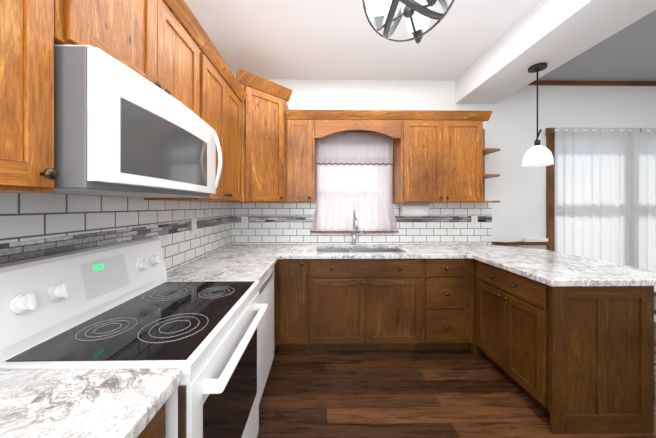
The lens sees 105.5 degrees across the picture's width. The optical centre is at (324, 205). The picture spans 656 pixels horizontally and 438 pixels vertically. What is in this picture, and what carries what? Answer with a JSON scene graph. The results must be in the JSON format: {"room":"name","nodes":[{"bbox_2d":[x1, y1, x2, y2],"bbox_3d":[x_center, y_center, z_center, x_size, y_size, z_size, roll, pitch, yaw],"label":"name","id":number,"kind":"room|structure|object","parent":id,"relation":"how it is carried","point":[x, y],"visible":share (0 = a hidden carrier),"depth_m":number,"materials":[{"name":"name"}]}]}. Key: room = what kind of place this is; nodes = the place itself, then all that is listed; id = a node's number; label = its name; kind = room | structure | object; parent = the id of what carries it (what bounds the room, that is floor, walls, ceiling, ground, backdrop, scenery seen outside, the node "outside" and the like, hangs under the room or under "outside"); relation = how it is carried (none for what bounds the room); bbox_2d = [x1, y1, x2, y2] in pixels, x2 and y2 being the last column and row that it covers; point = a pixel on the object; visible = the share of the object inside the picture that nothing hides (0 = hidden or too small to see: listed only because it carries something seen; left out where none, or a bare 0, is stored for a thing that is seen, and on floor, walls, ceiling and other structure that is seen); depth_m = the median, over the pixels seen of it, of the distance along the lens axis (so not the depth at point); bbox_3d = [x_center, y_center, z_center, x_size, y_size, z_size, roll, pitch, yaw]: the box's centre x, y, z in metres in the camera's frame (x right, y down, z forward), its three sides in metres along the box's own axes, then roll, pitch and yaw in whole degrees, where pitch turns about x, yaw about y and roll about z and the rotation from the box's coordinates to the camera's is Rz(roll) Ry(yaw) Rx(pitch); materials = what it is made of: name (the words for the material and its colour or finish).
{"room":"kitchen","nodes":[
{"label":"kitchen","id":0,"kind":"room"},
{"bbox_2d":[184,0,655,80],"bbox_3d":[1.853,-1.484,0.451,6.050,0.100,5.130,0,0,-1],"label":"ceiling","id":1,"kind":"structure","parent":0,"point":[310,39],"depth_m":2.21,"materials":[{"name":"white paint"}]},
{"bbox_2d":[362,0,454,43],"bbox_3d":[0.425,-1.166,1.266,0.474,0.534,0.497,0,0,-1],"label":"ceiling light fixture","id":2,"kind":"object","parent":1,"relation":"attached to","point":[417,14],"visible":1,"depth_m":1.27,"materials":[{"name":"grey metal"}]},
{"bbox_2d":[455,0,655,103],"bbox_3d":[1.758,-1.300,0.448,0.460,0.264,4.828,0,0,-1],"label":"ceiling beam","id":3,"kind":"structure","parent":1,"relation":"attached to","point":[553,34],"depth_m":1.85,"materials":[{"name":"white paint"}]},
{"bbox_2d":[522,62,553,166],"bbox_3d":[1.785,-0.754,2.095,0.206,0.829,0.206,0,0,-1],"label":"pendant lamp","id":4,"kind":"object","parent":3,"relation":"hanging from","point":[537,154],"visible":1,"depth_m":2.06,"materials":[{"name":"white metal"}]},
{"bbox_2d":[257,322,655,437],"bbox_3d":[1.853,1.397,0.453,6.050,0.100,5.130,0,0,-1],"label":"floor","id":5,"kind":"structure","parent":0,"point":[397,394],"depth_m":1.74,"materials":[{"name":"brown wood"}]},
{"bbox_2d":[0,238,267,437],"bbox_3d":[-0.662,0.764,1.047,0.713,1.165,0.762,0,0,-1],"label":"range","id":6,"kind":"object","parent":5,"relation":"on","point":[124,305],"visible":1,"depth_m":0.87,"materials":[{"name":"white enamelled metal"},{"name":"black glass"},{"name":"white plastic"}]},
{"bbox_2d":[137,403,164,437],"bbox_3d":[-0.700,0.910,0.325,0.600,0.874,0.673,0,0,-1],"label":"base cabinet","id":7,"kind":"object","parent":5,"relation":"on","point":[154,427],"visible":0.13,"depth_m":0.57,"materials":[{"name":"brown wood"}]},
{"bbox_2d":[0,368,180,437],"bbox_3d":[-0.686,0.452,-0.217,0.636,0.040,1.762,0,0,-1],"label":"countertop","id":8,"kind":"structure","parent":7,"relation":"on","point":[95,403],"depth_m":0.55,"materials":[{"name":"stone"}]},
{"bbox_2d":[259,266,273,402],"bbox_3d":[-0.707,0.910,1.736,0.606,0.871,0.600,0,0,-1],"label":"dishwasher","id":9,"kind":"object","parent":5,"relation":"on","point":[266,287],"visible":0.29,"depth_m":1.75,"materials":[{"name":"white enamelled metal"},{"name":"white plastic"}]},
{"bbox_2d":[274,262,276,352],"bbox_3d":[-0.722,0.908,1.830,0.600,0.874,0.799,0,0,-1],"label":"filler panel","id":10,"kind":"object","parent":5,"relation":"on","point":[275,305],"visible":0.08,"depth_m":2.16,"materials":[{"name":"brown wood"}]},
{"bbox_2d":[277,259,316,350],"bbox_3d":[-0.255,0.908,2.526,0.349,0.874,0.616,0,0,-1],"label":"base cabinet","id":11,"kind":"object","parent":5,"relation":"on","point":[296,278],"depth_m":2.22,"materials":[{"name":"brown wood"}]},
{"bbox_2d":[167,252,279,281],"bbox_3d":[-0.711,0.450,1.801,0.643,0.040,0.742,0,0,-1],"label":"countertop","id":12,"kind":"structure","parent":11,"relation":"on","point":[215,266],"depth_m":1.74,"materials":[{"name":"stone"}]},
{"bbox_2d":[393,251,473,349],"bbox_3d":[1.077,0.908,2.545,0.539,0.874,0.616,0,0,-1],"label":"base cabinet","id":13,"kind":"object","parent":5,"relation":"on","point":[433,299],"depth_m":2.24,"materials":[{"name":"brown wood"}]},
{"bbox_2d":[215,244,554,258],"bbox_3d":[0.568,0.450,2.519,3.221,0.040,0.643,0,0,-1],"label":"countertop","id":14,"kind":"structure","parent":13,"relation":"on","point":[287,251],"depth_m":2.41,"materials":[{"name":"stone"}]},
{"bbox_2d":[352,209,361,244],"bbox_3d":[0.358,0.229,2.691,0.117,0.400,0.201,0,0,-1],"label":"faucet","id":15,"kind":"object","parent":14,"relation":"on","point":[355,229],"visible":1,"depth_m":2.75,"materials":[{"name":"silver metal"}]},
{"bbox_2d":[317,249,398,252],"bbox_3d":[0.344,0.576,2.521,0.910,0.210,0.470,0,0,-1],"label":"undermount sink","id":16,"kind":"object","parent":14,"relation":"in","point":[356,250],"visible":0.08,"depth_m":2.73,"materials":[{"name":"silver metal"}]},
{"bbox_2d":[469,259,653,433],"bbox_3d":[1.642,0.908,1.858,0.606,0.874,0.769,0,0,-1],"label":"base cabinet","id":17,"kind":"object","parent":5,"relation":"on","point":[574,360],"visible":0.94,"depth_m":1.46,"materials":[{"name":"brown wood"}]},
{"bbox_2d":[472,252,655,286],"bbox_3d":[1.748,0.450,1.831,0.881,0.040,0.750,0,0,-1],"label":"countertop","id":18,"kind":"structure","parent":17,"relation":"on","point":[554,269],"depth_m":1.69,"materials":[{"name":"stone"}]},
{"bbox_2d":[654,296,655,400],"bbox_3d":[2.477,1.039,1.946,0.449,0.617,0.449,0,0,-1],"label":"bar stool","id":19,"kind":"object","parent":5,"relation":"on","point":[654,342],"depth_m":1.75,"materials":[{"name":"brown wood"}]},
{"bbox_2d":[267,79,655,249],"bbox_3d":[1.818,-0.045,2.941,6.050,2.780,0.150,0,0,-1],"label":"wall","id":20,"kind":"structure","parent":0,"point":[516,189],"depth_m":2.87,"materials":[{"name":"white paint"}]},
{"bbox_2d":[286,119,314,202],"bbox_3d":[-0.248,-0.455,2.654,0.285,0.840,0.361,0,0,-1],"label":"upper cabinet","id":21,"kind":"object","parent":20,"relation":"attached to","point":[300,161],"visible":1,"depth_m":2.52,"materials":[{"name":"brown wood"}]},
{"bbox_2d":[311,130,398,232],"bbox_3d":[0.340,-0.273,2.804,1.000,1.155,0.034,0,0,-1],"label":"window curtain","id":22,"kind":"object","parent":20,"relation":"hanging from","point":[367,154],"visible":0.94,"depth_m":2.80,"materials":[{"name":"white fabric"}]},
{"bbox_2d":[315,120,400,138],"bbox_3d":[0.337,-0.783,2.684,0.878,0.185,0.298,0,0,-1],"label":"window valance","id":23,"kind":"object","parent":20,"relation":"attached to","point":[390,128],"visible":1,"depth_m":2.54,"materials":[{"name":"brown wood"}]},
{"bbox_2d":[393,120,482,202],"bbox_3d":[1.197,-0.455,2.674,0.838,0.840,0.361,0,0,-1],"label":"upper cabinet","id":24,"kind":"object","parent":20,"relation":"attached to","point":[437,161],"visible":1,"depth_m":2.53,"materials":[{"name":"brown wood"}]},
{"bbox_2d":[286,110,491,121],"bbox_3d":[0.643,-0.914,2.659,2.067,0.075,0.357,0,0,-1],"label":"crown molding","id":25,"kind":"structure","parent":24,"relation":"attached to","point":[382,115],"depth_m":2.51,"materials":[{"name":"brown wood"}]},
{"bbox_2d":[400,203,429,215],"bbox_3d":[0.986,0.041,2.740,0.304,0.150,0.132,0,0,-1],"label":"paper towel holder","id":26,"kind":"object","parent":24,"relation":"attached to","point":[414,209],"visible":0.98,"depth_m":2.68,"materials":[{"name":"white paper"}]},
{"bbox_2d":[480,129,499,202],"bbox_3d":[1.729,-0.455,2.709,0.224,0.840,0.288,0,0,-1],"label":"shelf","id":27,"kind":"object","parent":20,"relation":"attached to","point":[486,151],"visible":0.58,"depth_m":2.71,"materials":[{"name":"brown wood"}]},
{"bbox_2d":[492,242,548,244],"bbox_3d":[2.231,0.427,2.847,0.628,0.035,0.049,0,0,-1],"label":"trim","id":28,"kind":"structure","parent":20,"relation":"attached to","point":[520,243],"depth_m":2.82,"materials":[{"name":"brown wood"}]},
{"bbox_2d":[523,238,547,241],"bbox_3d":[2.299,0.389,2.711,0.454,0.038,0.238,0,0,-1],"label":"power strip","id":29,"kind":"object","parent":28,"relation":"on","point":[535,239],"visible":0.98,"depth_m":2.75,"materials":[{"name":"white plastic"}]},
{"bbox_2d":[528,81,655,85],"bbox_3d":[3.324,-1.409,2.875,2.736,0.048,0.021,0,0,-1],"label":"crown molding","id":30,"kind":"structure","parent":20,"relation":"attached to","point":[602,83],"depth_m":2.86,"materials":[{"name":"brown wood"}]},
{"bbox_2d":[546,128,655,296],"bbox_3d":[3.524,0.104,2.881,2.010,1.992,0.120,0,0,-1],"label":"window","id":31,"kind":"structure","parent":20,"relation":"in","point":[550,195],"depth_m":2.85,"materials":[{"name":"brown wood"}]},
{"bbox_2d":[547,127,655,291],"bbox_3d":[3.525,0.041,2.799,2.004,1.816,0.108,0,0,-1],"label":"window curtain","id":32,"kind":"object","parent":31,"relation":"hanging from","point":[605,194],"visible":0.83,"depth_m":2.77,"materials":[{"name":"white fabric"}]},
{"bbox_3d":[-1.095,-0.043,0.335,0.150,2.780,4.980,0,0,-1],"label":"wall","id":33,"kind":"structure","parent":0,"visible":0},
{"bbox_2d":[0,0,58,192],"bbox_3d":[-0.854,-0.494,0.320,0.327,0.922,0.678,0,0,-1],"label":"upper cabinet","id":34,"kind":"object","parent":33,"relation":"attached to","point":[26,96],"visible":1,"depth_m":0.57,"materials":[{"name":"brown wood"}]},
{"bbox_2d":[0,216,231,263],"bbox_3d":[-1.018,0.153,0.857,0.003,0.070,3.922,0,0,-1],"label":"trim","id":35,"kind":"structure","parent":33,"relation":"attached to","point":[18,250],"depth_m":1.07,"materials":[{"name":"grey tile"}]},
{"bbox_2d":[0,193,231,271],"bbox_3d":[-1.024,0.188,0.861,0.008,0.564,3.930,0,0,-1],"label":"tile backsplash","id":36,"kind":"structure","parent":33,"relation":"attached to","point":[28,216],"depth_m":1.21,"materials":[{"name":"white tile"}]},
{"bbox_2d":[191,219,196,233],"bbox_3d":[-1.028,0.160,1.966,0.009,0.116,0.070,0,0,-1],"label":"outlet","id":37,"kind":"object","parent":36,"relation":"attached to","point":[193,226],"visible":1,"depth_m":1.95,"materials":[{"name":"white plastic"}]},
{"bbox_2d":[54,0,209,115],"bbox_3d":[-0.839,-0.702,1.043,0.376,0.506,0.764,0,0,-1],"label":"upper cabinet","id":38,"kind":"object","parent":33,"relation":"attached to","point":[159,43],"visible":0.46,"depth_m":0.98,"materials":[{"name":"brown wood"}]},
{"bbox_2d":[53,45,221,197],"bbox_3d":[-0.783,-0.239,1.044,0.470,0.388,0.756,0,0,-1],"label":"over-the-range microwave","id":39,"kind":"object","parent":38,"relation":"attached to","point":[121,129],"visible":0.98,"depth_m":0.75,"materials":[{"name":"white enamelled metal"},{"name":"dark glass"},{"name":"white plastic"}]},
{"bbox_2d":[144,39,247,201],"bbox_3d":[-0.850,-0.495,1.797,0.376,0.921,0.739,0,0,-1],"label":"upper cabinet","id":40,"kind":"object","parent":33,"relation":"attached to","point":[223,95],"visible":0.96,"depth_m":1.74,"materials":[{"name":"brown wood"}]},
{"bbox_2d":[224,69,292,202],"bbox_3d":[-0.685,-0.596,2.460,0.727,1.121,0.717,0,0,-1],"label":"upper cabinet","id":41,"kind":"object","parent":33,"relation":"attached to","point":[264,106],"visible":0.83,"depth_m":2.32,"materials":[{"name":"brown wood"}]},
{"bbox_2d":[232,216,313,221],"bbox_3d":[-0.560,0.152,2.823,0.915,0.070,0.003,0,0,-1],"label":"trim","id":42,"kind":"structure","parent":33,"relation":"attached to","point":[234,218],"depth_m":2.82,"materials":[{"name":"grey tile"}]},
{"bbox_2d":[232,203,491,244],"bbox_3d":[0.445,0.217,2.843,2.940,0.503,0.007,0,0,-1],"label":"tile backsplash","id":43,"kind":"structure","parent":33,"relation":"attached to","point":[256,232],"depth_m":2.84,"materials":[{"name":"white tile"}]},
{"bbox_2d":[242,217,247,226],"bbox_3d":[-0.900,0.180,2.812,0.070,0.116,0.009,0,0,-1],"label":"electrical outlet","id":44,"kind":"object","parent":43,"relation":"attached to","point":[244,221],"visible":1,"depth_m":2.81,"materials":[{"name":"white plastic"}]},
{"bbox_2d":[471,216,477,225],"bbox_3d":[1.709,0.170,2.849,0.070,0.116,0.009,0,0,-1],"label":"electrical outlet","id":45,"kind":"object","parent":43,"relation":"attached to","point":[474,218],"visible":0.81,"depth_m":2.85,"materials":[{"name":"white plastic"}]},
{"bbox_2d":[474,221,523,241],"bbox_3d":[1.987,0.293,2.818,0.578,0.232,0.061,0,0,-1],"label":"cord","id":46,"kind":"object","parent":45,"relation":"attached to","point":[475,222],"visible":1,"depth_m":2.81,"materials":[{"name":"white plastic"}]},
{"bbox_2d":[395,216,491,221],"bbox_3d":[1.343,0.152,2.850,1.143,0.070,0.003,0,0,-1],"label":"trim","id":47,"kind":"structure","parent":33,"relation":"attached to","point":[398,218],"depth_m":2.85,"materials":[{"name":"grey tile"}]}
]}

